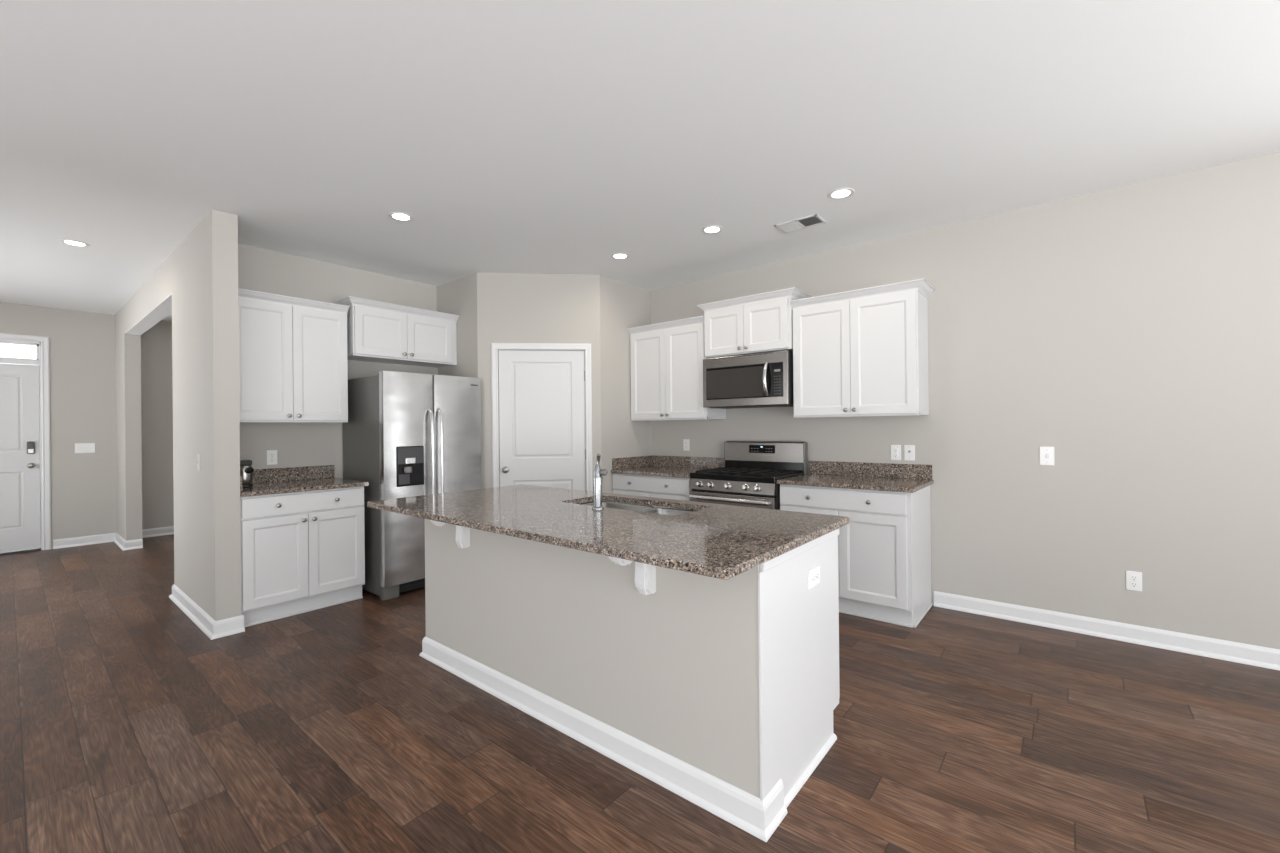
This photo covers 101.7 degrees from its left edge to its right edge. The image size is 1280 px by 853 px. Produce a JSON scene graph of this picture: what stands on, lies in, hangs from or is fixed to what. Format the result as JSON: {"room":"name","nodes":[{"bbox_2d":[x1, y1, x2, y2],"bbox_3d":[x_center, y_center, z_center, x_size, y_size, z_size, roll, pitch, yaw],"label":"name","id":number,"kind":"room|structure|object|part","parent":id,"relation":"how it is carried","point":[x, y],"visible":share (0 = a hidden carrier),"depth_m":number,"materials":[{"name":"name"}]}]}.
{"room":"kitchen","nodes":[
{"label":"kitchen","id":0,"kind":"room"},
{"bbox_2d":[0,302,173,548],"bbox_3d":[-5.968,0.014,6.905,0.130,2.743,5.489,-1,0,39],"label":"wall","id":1,"kind":"structure","parent":0,"point":[81,343],"depth_m":6.18,"materials":[{"name":"grey paint"}]},
{"bbox_2d":[0,333,50,555],"bbox_3d":[-7.061,0.192,5.541,0.170,2.407,1.038,-1,0,39],"label":"door","id":2,"kind":"structure","parent":1,"relation":"in","point":[25,480],"depth_m":5.79,"materials":[{"name":"white paint"}]},
{"bbox_3d":[-7.085,-0.832,5.553,0.035,0.199,0.898,-1,0,39],"label":"transom frame","id":3,"kind":"part","parent":2,"relation":"part of","materials":[{"name":"white glass"}]},
{"bbox_3d":[-6.781,0.437,5.801,0.070,0.062,0.062,-1,0,39],"label":"knob","id":4,"kind":"part","parent":2,"relation":"part of","materials":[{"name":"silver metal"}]},
{"bbox_2d":[75,443,94,452],"bbox_3d":[-6.517,0.253,6.117,0.018,0.114,0.163,-1,0,39],"label":"light switch","id":5,"kind":"object","parent":1,"relation":"attached to","point":[79,447],"visible":1,"depth_m":6.12,"materials":[{"name":"white plastic"}]},
{"bbox_2d":[142,526,173,537],"bbox_3d":[-5.201,1.327,7.695,0.030,0.103,3.311,-1,0,39],"label":"baseboard","id":6,"kind":"structure","parent":1,"relation":"attached to","point":[169,530],"depth_m":6.59,"materials":[{"name":"white paint"}]},
{"bbox_2d":[115,209,240,620],"bbox_3d":[-4.503,-0.003,4.882,4.703,2.743,0.134,-1,0,39],"label":"wall partition","id":7,"kind":"structure","parent":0,"point":[201,274],"depth_m":3.60,"materials":[{"name":"grey paint"}]},
{"bbox_2d":[53,532,142,550],"bbox_3d":[-6.165,1.335,5.924,0.890,0.103,0.511,-1,0,29],"label":"baseboard","id":8,"kind":"structure","parent":7,"relation":"attached to","point":[120,541],"depth_m":6.04,"materials":[{"name":"white paint"}]},
{"bbox_2d":[124,293,171,334],"bbox_3d":[-4.720,-1.054,5.052,2.650,0.010,0.130,-1,0,39],"label":"trim","id":9,"kind":"structure","parent":7,"relation":"attached to","point":[163,309],"depth_m":5.02,"materials":[{"name":"white paint"}]},
{"bbox_2d":[196,454,200,470],"bbox_3d":[-3.044,0.248,3.585,0.070,0.114,0.018,-1,0,39],"label":"light switch","id":10,"kind":"object","parent":7,"relation":"attached to","point":[198,461],"visible":1,"depth_m":3.58,"materials":[{"name":"grey plastic"}]},
{"bbox_2d":[169,584,244,639],"bbox_3d":[-3.179,1.303,3.791,1.353,0.103,0.176,-1,0,39],"label":"baseboard","id":11,"kind":"structure","parent":7,"relation":"attached to","point":[213,629],"depth_m":3.44,"materials":[{"name":"white paint"}]},
{"bbox_2d":[240,475,242,491],"bbox_3d":[-2.879,0.383,3.650,0.570,0.108,0.020,-1,0,39],"label":"backsplash","id":12,"kind":"structure","parent":7,"relation":"attached to","point":[241,479],"depth_m":3.47,"materials":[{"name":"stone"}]},
{"bbox_2d":[238,243,436,477],"bbox_3d":[-2.126,-0.026,5.157,0.130,2.743,3.311,-1,0,39],"label":"wall","id":13,"kind":"structure","parent":0,"point":[297,444],"depth_m":4.33,"materials":[{"name":"grey paint"}]},
{"bbox_2d":[267,450,276,464],"bbox_3d":[-2.898,0.244,4.104,0.010,0.114,0.070,-1,0,39],"label":"wall outlet","id":14,"kind":"object","parent":13,"relation":"attached to","point":[271,454],"visible":1,"depth_m":4.10,"materials":[{"name":"white plastic"}]},
{"bbox_2d":[252,465,333,483],"bbox_3d":[-2.862,0.384,4.136,0.020,0.108,0.793,-1,0,39],"label":"backsplash","id":15,"kind":"structure","parent":13,"relation":"attached to","point":[324,471],"depth_m":4.20,"materials":[{"name":"stone"}]},
{"bbox_2d":[238,288,348,421],"bbox_3d":[-2.734,-0.499,4.020,0.380,0.937,0.782,-1,0,39],"label":"upper cabinet","id":16,"kind":"object","parent":13,"relation":"attached to","point":[293,361],"visible":0.95,"depth_m":3.91,"materials":[{"name":"white paint"}]},
{"bbox_3d":[-2.741,-0.477,3.776,0.019,0.865,0.384,-1,0,39],"label":"door","id":17,"kind":"part","parent":16,"relation":"part of","materials":[{"name":"white paint"}]},
{"bbox_3d":[-2.738,-0.937,4.021,0.379,0.062,0.782,-1,0,39],"label":"crown moulding","id":18,"kind":"part","parent":16,"relation":"part of","materials":[{"name":"white paint"}]},
{"bbox_3d":[-2.496,-0.479,4.075,0.019,0.865,0.384,-1,0,39],"label":"door","id":19,"kind":"part","parent":16,"relation":"part of","materials":[{"name":"white paint"}]},
{"bbox_2d":[332,296,458,367],"bbox_3d":[-2.177,-0.814,4.679,0.410,0.466,0.982,-1,0,39],"label":"upper cabinet","id":20,"kind":"object","parent":13,"relation":"attached to","point":[377,331],"visible":0.96,"depth_m":4.53,"materials":[{"name":"white paint"}]},
{"bbox_3d":[-2.187,-0.790,4.408,0.019,0.390,0.432,-1,0,39],"label":"door","id":21,"kind":"part","parent":20,"relation":"part of","materials":[{"name":"white paint"}]},
{"bbox_3d":[-2.179,-1.016,4.678,0.409,0.062,0.982,-1,0,39],"label":"crown moulding","id":22,"kind":"part","parent":20,"relation":"part of","materials":[{"name":"white paint"}]},
{"bbox_3d":[-1.911,-0.792,4.743,0.019,0.390,0.432,-1,0,39],"label":"door","id":23,"kind":"part","parent":20,"relation":"part of","materials":[{"name":"white paint"}]},
{"bbox_2d":[437,273,475,377],"bbox_3d":[-1.721,-0.030,5.021,0.669,2.743,0.110,-1,0,39],"label":"wall","id":24,"kind":"structure","parent":0,"point":[456,297],"depth_m":4.90,"materials":[{"name":"grey paint"}]},
{"bbox_2d":[475,272,603,500],"bbox_3d":[-0.924,-0.038,4.857,1.159,2.743,0.110,-1,0,-6],"label":"wall","id":25,"kind":"structure","parent":0,"point":[509,307],"depth_m":4.80,"materials":[{"name":"grey paint"}]},
{"bbox_2d":[491,343,592,490],"bbox_3d":[-0.899,0.283,4.828,0.910,2.100,0.172,-1,0,-6],"label":"door","id":26,"kind":"structure","parent":25,"relation":"in","point":[541,393],"depth_m":4.81,"materials":[{"name":"white paint"}]},
{"bbox_3d":[-1.226,0.396,4.744,0.062,0.062,0.070,-1,0,-6],"label":"knob","id":27,"kind":"part","parent":26,"relation":"part of","materials":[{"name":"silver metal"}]},
{"bbox_2d":[602,276,651,500],"bbox_3d":[-0.152,-0.046,5.200,0.110,2.743,0.737,-1,0,39],"label":"wall","id":28,"kind":"structure","parent":0,"point":[624,305],"depth_m":5.07,"materials":[{"name":"grey paint"}]},
{"bbox_2d":[612,455,652,469],"bbox_3d":[-0.062,0.357,5.201,0.020,0.108,0.623,-1,0,39],"label":"backsplash","id":29,"kind":"structure","parent":28,"relation":"attached to","point":[639,461],"depth_m":5.16,"materials":[{"name":"stone"}]},
{"bbox_2d":[0,0,1279,320],"bbox_3d":[-1.821,-1.464,2.134,13.100,0.120,8.200,-1,0,39],"label":"ceiling","id":30,"kind":"structure","parent":0,"point":[515,136],"depth_m":2.43,"materials":[{"name":"white paint"}]},
{"bbox_2d":[60,239,89,246],"bbox_3d":[-4.242,-1.375,3.911,0.156,0.005,0.156,-1,0,39],"label":"recessed light","id":31,"kind":"object","parent":30,"relation":"in","point":[65,241],"visible":1,"depth_m":3.91,"materials":[{"name":"white paint"}]},
{"bbox_2d":[388,212,413,221],"bbox_3d":[-1.599,-1.402,3.484,0.156,0.005,0.156,-1,0,39],"label":"recessed light","id":32,"kind":"object","parent":30,"relation":"in","point":[399,216],"visible":1,"depth_m":3.48,"materials":[{"name":"white paint"}]},
{"bbox_2d":[611,253,628,258],"bbox_3d":[-0.166,-1.416,4.332,0.156,0.005,0.156,-1,0,39],"label":"recessed light","id":33,"kind":"object","parent":30,"relation":"in","point":[615,255],"visible":1,"depth_m":4.33,"materials":[{"name":"white paint"}]},
{"bbox_2d":[701,225,722,233],"bbox_3d":[0.522,-1.423,3.769,0.156,0.005,0.156,-1,0,39],"label":"recessed light","id":34,"kind":"object","parent":30,"relation":"in","point":[713,229],"visible":1,"depth_m":3.76,"materials":[{"name":"white paint"}]},
{"bbox_2d":[774,214,826,232],"bbox_3d":[1.130,-1.428,3.673,0.310,0.008,0.190,-1,0,39],"label":"ceiling vent","id":35,"kind":"object","parent":30,"relation":"in","point":[815,219],"visible":1,"depth_m":3.67,"materials":[{"name":"white metal"}]},
{"bbox_2d":[827,188,854,199],"bbox_3d":[1.236,-1.431,3.204,0.156,0.005,0.156,-1,0,39],"label":"recessed light","id":36,"kind":"object","parent":30,"relation":"in","point":[841,193],"visible":1,"depth_m":3.20,"materials":[{"name":"white paint"}]},
{"bbox_2d":[0,534,1279,852],"bbox_3d":[-1.793,1.399,2.131,13.100,0.120,8.200,-1,0,39],"label":"floor","id":37,"kind":"structure","parent":0,"point":[125,727],"depth_m":2.16,"materials":[{"name":"brown wood"}]},
{"bbox_2d":[240,486,364,627],"bbox_3d":[-2.611,0.908,3.931,0.660,0.883,0.785,-1,0,39],"label":"base cabinet","id":38,"kind":"object","parent":37,"relation":"on","point":[302,552],"visible":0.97,"depth_m":3.71,"materials":[{"name":"white paint"}]},
{"bbox_3d":[-2.510,0.923,3.598,0.019,0.594,0.385,-1,0,39],"label":"door","id":39,"kind":"part","parent":38,"relation":"part of","materials":[{"name":"white paint"}]},
{"bbox_3d":[-2.391,0.545,3.748,0.019,0.133,0.773,-1,0,39],"label":"drawer","id":40,"kind":"part","parent":38,"relation":"part of","materials":[{"name":"white paint"}]},
{"bbox_2d":[240,465,368,496],"bbox_3d":[-2.614,0.396,3.941,0.651,0.138,0.806,-1,0,39],"label":"countertop","id":41,"kind":"structure","parent":38,"relation":"on","point":[270,481],"depth_m":4.04,"materials":[{"name":"stone"}]},
{"bbox_2d":[240,460,253,487],"bbox_3d":[-2.859,0.329,3.755,0.112,0.216,0.114,-1,0,39],"label":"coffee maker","id":42,"kind":"object","parent":41,"relation":"on","point":[246,468],"visible":0.67,"depth_m":3.73,"materials":[{"name":"black"}]},
{"bbox_3d":[-2.867,0.250,3.753,0.090,0.058,0.102,-1,0,39],"label":"lid","id":43,"kind":"part","parent":42,"relation":"part of","materials":[{"name":"black plastic"}]},
{"bbox_3d":[-2.264,0.921,3.897,0.019,0.594,0.385,-1,0,39],"label":"door","id":44,"kind":"part","parent":38,"relation":"part of","materials":[{"name":"white paint"}]},
{"bbox_2d":[343,371,481,599],"bbox_3d":[-1.961,0.457,4.558,0.835,1.772,0.870,-1,0,39],"label":"refrigerator","id":45,"kind":"object","parent":37,"relation":"on","point":[405,434],"visible":0.74,"depth_m":4.20,"materials":[{"name":"grey metal"}]},
{"bbox_3d":[-1.861,0.403,4.178,0.066,1.667,0.411,-1,0,39],"label":"door","id":46,"kind":"part","parent":45,"relation":"part of","materials":[{"name":"silver metal"}]},
{"bbox_3d":[-1.827,0.230,4.155,0.003,0.133,0.212,-1,0,39],"label":"control panel","id":47,"kind":"part","parent":45,"relation":"part of","materials":[{"name":"grey plastic"}]},
{"bbox_3d":[-1.706,0.338,4.270,0.073,0.981,0.026,-1,0,39],"label":"handle","id":48,"kind":"part","parent":45,"relation":"part of","materials":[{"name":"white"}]},
{"bbox_3d":[-1.655,0.338,4.331,0.073,0.981,0.026,-1,0,39],"label":"handle","id":49,"kind":"part","parent":45,"relation":"part of","materials":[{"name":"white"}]},
{"bbox_3d":[-1.582,0.401,4.517,0.066,1.667,0.451,-1,0,39],"label":"door","id":50,"kind":"part","parent":45,"relation":"part of","materials":[{"name":"silver metal"}]},
{"bbox_2d":[419,501,839,841],"bbox_3d":[-0.240,0.882,2.593,2.182,0.883,0.979,-1,0,39],"label":"kitchen island","id":51,"kind":"object","parent":37,"relation":"on","point":[721,694],"visible":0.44,"depth_m":2.01,"materials":[{"name":"grey paint"}]},
{"bbox_3d":[-0.392,1.270,2.404,2.182,0.110,0.161,-1,0,39],"label":"baseboard","id":52,"kind":"part","parent":51,"relation":"part of","materials":[{"name":"white paint"}]},
{"bbox_2d":[367,484,849,579],"bbox_3d":[-0.308,0.426,2.616,2.315,0.030,1.075,-1,0,39],"label":"island countertop","id":53,"kind":"structure","parent":51,"relation":"on","point":[720,541],"depth_m":2.17,"materials":[{"name":"stone"}]},
{"bbox_2d":[592,454,607,509],"bbox_3d":[-0.219,0.272,2.693,0.078,0.274,0.275,-1,0,-10],"label":"kitchen faucet","id":54,"kind":"object","parent":53,"relation":"on","point":[598,474],"visible":1,"depth_m":2.58,"materials":[{"name":"silver metal"}]},
{"bbox_3d":[-0.208,0.166,2.588,0.029,0.061,0.021,-1,0,39],"label":"lever","id":55,"kind":"part","parent":54,"relation":"part of","materials":[{"name":"silver metal"}]},
{"bbox_3d":[-0.179,0.227,2.580,0.031,0.034,0.034,-1,0,39],"label":"temperature knob","id":56,"kind":"part","parent":54,"relation":"part of","materials":[{"name":"grey metal"}]},
{"bbox_2d":[581,501,692,514],"bbox_3d":[-0.037,0.535,2.743,0.790,0.189,0.350,-1,0,39],"label":"sink","id":57,"kind":"object","parent":53,"relation":"in","point":[608,504],"visible":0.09,"depth_m":2.92,"materials":[{"name":"silver metal"}]},
{"bbox_3d":[-0.174,0.536,2.855,0.436,0.189,0.350,-1,0,39],"label":"bowl","id":58,"kind":"part","parent":57,"relation":"part of","materials":[{"name":"silver metal"}]},
{"bbox_3d":[0.138,0.533,2.599,0.336,0.189,0.350,-1,0,39],"label":"bowl","id":59,"kind":"part","parent":57,"relation":"part of","materials":[{"name":"silver metal"}]},
{"bbox_3d":[0.621,0.873,1.972,0.030,0.883,0.742,-1,0,39],"label":"panel","id":60,"kind":"part","parent":51,"relation":"part of","materials":[{"name":"white paint"}]},
{"bbox_3d":[0.655,1.304,1.989,0.015,0.020,0.528,-1,0,39],"label":"shoe moulding","id":61,"kind":"part","parent":51,"relation":"part of","materials":[{"name":"white paint"}]},
{"bbox_2d":[808,565,819,589],"bbox_3d":[0.682,0.589,2.036,0.010,0.070,0.114,-1,0,39],"label":"wall outlet","id":62,"kind":"object","parent":51,"relation":"attached to","point":[813,574],"visible":1,"depth_m":2.02,"materials":[{"name":"white plastic"}]},
{"bbox_3d":[0.701,0.816,2.400,0.418,0.740,0.019,-1,0,39],"label":"door","id":63,"kind":"part","parent":51,"relation":"part of","materials":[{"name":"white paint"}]},
{"bbox_2d":[612,473,691,509],"bbox_3d":[0.270,0.880,4.909,0.893,0.883,0.660,-1,0,39],"label":"base cabinet","id":64,"kind":"object","parent":37,"relation":"on","point":[676,488],"visible":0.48,"depth_m":4.66,"materials":[{"name":"white paint"}]},
{"bbox_3d":[-0.085,0.900,4.825,0.439,0.594,0.019,-1,0,39],"label":"door","id":65,"kind":"part","parent":64,"relation":"part of","materials":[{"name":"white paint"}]},
{"bbox_3d":[0.082,0.521,4.685,0.881,0.133,0.019,-1,0,39],"label":"drawer","id":66,"kind":"part","parent":64,"relation":"part of","materials":[{"name":"white paint"}]},
{"bbox_2d":[611,455,723,477],"bbox_3d":[0.272,0.368,4.914,0.901,0.138,0.643,-1,0,39],"label":"countertop","id":67,"kind":"structure","parent":64,"relation":"on","point":[652,465],"depth_m":5.05,"materials":[{"name":"stone"}]},
{"bbox_3d":[0.257,0.896,4.545,0.439,0.594,0.019,-1,0,39],"label":"door","id":68,"kind":"part","parent":64,"relation":"part of","materials":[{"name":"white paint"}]},
{"bbox_2d":[688,441,807,510],"bbox_3d":[0.891,0.708,4.337,0.765,1.154,0.714,-1,0,39],"label":"gas range","id":69,"kind":"object","parent":37,"relation":"on","point":[750,473],"visible":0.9,"depth_m":4.29,"materials":[{"name":"silver metal"}]},
{"bbox_3d":[0.482,0.475,4.281,0.052,0.052,0.050,-1,0,39],"label":"knob","id":70,"kind":"part","parent":69,"relation":"part of","materials":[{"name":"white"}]},
{"bbox_3d":[0.563,0.474,4.214,0.052,0.052,0.050,-1,0,39],"label":"knob","id":71,"kind":"part","parent":69,"relation":"part of","materials":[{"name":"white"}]},
{"bbox_3d":[0.801,0.278,4.826,0.013,0.276,0.065,-1,0,39],"label":"edge trim","id":72,"kind":"part","parent":69,"relation":"part of","materials":[{"name":"grey metal"}]},
{"bbox_3d":[0.685,0.473,4.114,0.052,0.052,0.050,-1,0,39],"label":"knob","id":73,"kind":"part","parent":69,"relation":"part of","materials":[{"name":"white metal"}]},
{"bbox_3d":[0.683,0.574,4.087,0.721,0.036,0.064,-1,0,39],"label":"handle","id":74,"kind":"part","parent":69,"relation":"part of","materials":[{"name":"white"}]},
{"bbox_3d":[0.720,0.807,4.128,0.757,0.547,0.048,-1,0,39],"label":"oven door","id":75,"kind":"part","parent":69,"relation":"part of","materials":[{"name":"silver metal"}]},
{"bbox_3d":[0.718,0.478,4.130,0.757,0.095,0.044,-1,0,39],"label":"control panel","id":76,"kind":"part","parent":69,"relation":"part of","materials":[{"name":"silver metal"}]},
{"bbox_3d":[0.807,0.471,4.013,0.052,0.052,0.050,-1,0,39],"label":"knob","id":77,"kind":"part","parent":69,"relation":"part of","materials":[{"name":"white metal"}]},
{"bbox_2d":[690,467,803,483],"bbox_3d":[0.889,0.399,4.340,0.765,0.062,0.569,-1,0,39],"label":"cooktop","id":78,"kind":"object","parent":69,"relation":"in","point":[729,475],"depth_m":4.21,"materials":[{"name":"black metal"}]},
{"bbox_3d":[0.882,0.470,3.952,0.052,0.052,0.050,-1,0,39],"label":"knob","id":79,"kind":"part","parent":69,"relation":"part of","materials":[{"name":"white metal"}]},
{"bbox_3d":[1.081,0.343,4.573,0.741,0.077,0.044,-1,0,39],"label":"vent panel","id":80,"kind":"part","parent":69,"relation":"part of","materials":[{"name":"black metal"}]},
{"bbox_3d":[1.095,0.133,4.594,0.741,0.008,0.049,-1,0,39],"label":"edge trim","id":81,"kind":"part","parent":69,"relation":"part of","materials":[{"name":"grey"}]},
{"bbox_3d":[1.382,0.272,4.349,0.013,0.276,0.065,-1,0,39],"label":"edge trim","id":82,"kind":"part","parent":69,"relation":"part of","materials":[{"name":"grey metal"}]},
{"bbox_2d":[780,484,932,627],"bbox_3d":[1.578,0.866,3.833,0.900,0.883,0.660,-1,0,39],"label":"base cabinet","id":83,"kind":"object","parent":37,"relation":"on","point":[884,550],"visible":0.66,"depth_m":3.50,"materials":[{"name":"white paint"}]},
{"bbox_3d":[1.217,0.886,3.755,0.428,0.594,0.019,-1,0,39],"label":"door","id":84,"kind":"part","parent":83,"relation":"part of","materials":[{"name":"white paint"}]},
{"bbox_3d":[1.379,0.507,3.619,0.858,0.133,0.019,-1,0,39],"label":"drawer","id":85,"kind":"part","parent":83,"relation":"part of","materials":[{"name":"white paint"}]},
{"bbox_2d":[777,461,933,492],"bbox_3d":[1.579,0.354,3.839,0.922,0.138,0.643,-1,0,39],"label":"countertop","id":86,"kind":"structure","parent":83,"relation":"on","point":[909,478],"depth_m":3.88,"materials":[{"name":"stone"}]},
{"bbox_3d":[1.549,0.882,3.482,0.428,0.594,0.019,-1,0,39],"label":"door","id":87,"kind":"part","parent":83,"relation":"part of","materials":[{"name":"white paint"}]},
{"bbox_3d":[1.934,0.862,3.571,0.018,0.883,0.609,-1,0,39],"label":"panel","id":88,"kind":"part","parent":83,"relation":"part of","materials":[{"name":"white paint"}]},
{"bbox_2d":[651,152,1279,648],"bbox_3d":[0.717,-0.055,5.053,12.810,2.743,0.140,-1,0,39],"label":"wall","id":89,"kind":"structure","parent":0,"point":[1131,332],"depth_m":3.24,"materials":[{"name":"grey paint"}]},
{"bbox_2d":[627,316,725,420],"bbox_3d":[0.341,-0.518,5.021,0.883,0.916,0.380,-1,0,39],"label":"upper cabinet","id":90,"kind":"object","parent":89,"relation":"attached to","point":[667,358],"visible":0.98,"depth_m":4.87,"materials":[{"name":"white paint"}]},
{"bbox_3d":[0.077,-0.492,5.045,0.426,0.840,0.019,-1,0,39],"label":"door","id":91,"kind":"part","parent":90,"relation":"part of","materials":[{"name":"white paint"}]},
{"bbox_3d":[0.336,-0.945,5.021,0.883,0.062,0.379,-1,0,39],"label":"crown moulding","id":92,"kind":"part","parent":90,"relation":"part of","materials":[{"name":"white paint"}]},
{"bbox_3d":[0.408,-0.495,4.772,0.426,0.840,0.019,-1,0,39],"label":"door","id":93,"kind":"part","parent":90,"relation":"part of","materials":[{"name":"white paint"}]},
{"bbox_2d":[683,439,688,450],"bbox_3d":[0.459,0.184,5.170,0.070,0.114,0.010,-1,0,39],"label":"wall outlet","id":94,"kind":"object","parent":89,"relation":"attached to","point":[685,441],"visible":1,"depth_m":5.17,"materials":[{"name":"white plastic"}]},
{"bbox_2d":[653,455,723,468],"bbox_3d":[0.478,0.351,5.148,0.880,0.108,0.020,-1,0,39],"label":"backsplash","id":95,"kind":"structure","parent":89,"relation":"attached to","point":[670,461],"depth_m":5.13,"materials":[{"name":"stone"}]},
{"bbox_2d":[697,287,812,358],"bbox_3d":[0.980,-0.845,4.479,0.898,0.467,0.402,-1,0,39],"label":"upper cabinet","id":96,"kind":"object","parent":89,"relation":"attached to","point":[762,322],"visible":0.95,"depth_m":4.32,"materials":[{"name":"white paint"}]},
{"bbox_3d":[0.722,-0.814,4.484,0.382,0.390,0.019,-1,0,39],"label":"door","id":97,"kind":"part","parent":96,"relation":"part of","materials":[{"name":"white paint"}]},
{"bbox_2d":[703,350,792,408],"bbox_3d":[0.959,-0.380,4.449,0.782,0.429,0.473,-1,0,39],"label":"microwave","id":98,"kind":"object","parent":96,"relation":"attached to","point":[759,380],"visible":1,"depth_m":4.29,"materials":[{"name":"silver metal"}]},
{"bbox_3d":[1.003,-0.378,4.153,0.030,0.277,0.072,-1,0,39],"label":"handle","id":99,"kind":"part","parent":98,"relation":"part of","materials":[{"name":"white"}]},
{"bbox_3d":[1.087,-0.371,4.123,0.083,0.265,0.003,-1,0,39],"label":"control panel","id":100,"kind":"part","parent":98,"relation":"part of","materials":[{"name":"black plastic"}]},
{"bbox_3d":[0.977,-1.047,4.479,0.898,0.062,0.401,-1,0,39],"label":"crown moulding","id":101,"kind":"part","parent":96,"relation":"part of","materials":[{"name":"white paint"}]},
{"bbox_3d":[1.020,-0.817,4.239,0.382,0.390,0.019,-1,0,39],"label":"door","id":102,"kind":"part","parent":96,"relation":"part of","materials":[{"name":"white paint"}]},
{"bbox_2d":[790,278,934,417],"bbox_3d":[1.664,-0.533,3.933,0.943,0.916,0.380,-1,0,39],"label":"upper cabinet","id":103,"kind":"object","parent":89,"relation":"attached to","point":[859,352],"visible":1,"depth_m":3.78,"materials":[{"name":"white paint"}]},
{"bbox_3d":[1.381,-0.506,3.973,0.435,0.840,0.019,-1,0,39],"label":"door","id":104,"kind":"part","parent":103,"relation":"part of","materials":[{"name":"white paint"}]},
{"bbox_3d":[1.659,-0.960,3.934,0.943,0.062,0.379,-1,0,39],"label":"crown moulding","id":105,"kind":"part","parent":103,"relation":"part of","materials":[{"name":"white paint"}]},
{"bbox_3d":[1.719,-0.509,3.695,0.435,0.840,0.019,-1,0,39],"label":"door","id":106,"kind":"part","parent":103,"relation":"part of","materials":[{"name":"white paint"}]},
{"bbox_2d":[809,461,931,479],"bbox_3d":[1.774,0.337,4.082,0.914,0.108,0.020,-1,0,39],"label":"backsplash","id":107,"kind":"structure","parent":89,"relation":"attached to","point":[889,470],"depth_m":4.04,"materials":[{"name":"stone"}]},
{"bbox_2d":[891,445,900,459],"bbox_3d":[1.941,0.198,3.952,0.070,0.114,0.010,-1,0,39],"label":"wall outlet","id":108,"kind":"object","parent":89,"relation":"attached to","point":[895,449],"visible":1,"depth_m":3.95,"materials":[{"name":"white plastic"}]},
{"bbox_2d":[904,445,914,460],"bbox_3d":[2.011,0.197,3.889,0.070,0.114,0.016,-1,0,39],"label":"outlet","id":109,"kind":"object","parent":89,"relation":"attached to","point":[909,450],"visible":1,"depth_m":3.89,"materials":[{"name":"white plastic"}]},
{"bbox_2d":[1040,447,1053,464],"bbox_3d":[2.637,0.191,3.374,0.075,0.120,0.018,-1,0,39],"label":"light switch","id":110,"kind":"object","parent":89,"relation":"attached to","point":[1046,453],"visible":1,"depth_m":3.38,"materials":[{"name":"white plastic"}]},
{"bbox_2d":[934,591,1279,670],"bbox_3d":[2.972,1.241,3.099,2.165,0.103,0.030,-1,0,39],"label":"baseboard","id":111,"kind":"structure","parent":89,"relation":"attached to","point":[1265,657],"depth_m":3.15,"materials":[{"name":"white paint"}]},
{"bbox_2d":[1126,570,1141,591],"bbox_3d":[2.959,0.926,3.119,0.070,0.114,0.010,-1,0,39],"label":"wall outlet","id":112,"kind":"object","parent":89,"relation":"attached to","point":[1133,579],"visible":1,"depth_m":3.12,"materials":[{"name":"white plastic"}]},
{"bbox_2d":[1130,582,1137,586],"bbox_3d":[2.958,0.946,3.118,0.033,0.033,0.004,-1,0,39],"label":"socket","id":113,"kind":"object","parent":112,"relation":"attached to","point":[1132,584],"depth_m":3.12,"materials":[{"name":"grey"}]},
{"bbox_2d":[1130,575,1137,580],"bbox_3d":[2.958,0.906,3.118,0.033,0.033,0.004,-1,0,39],"label":"socket","id":114,"kind":"object","parent":112,"relation":"attached to","point":[1132,577],"depth_m":3.12,"materials":[{"name":"grey plastic"}]}
]}

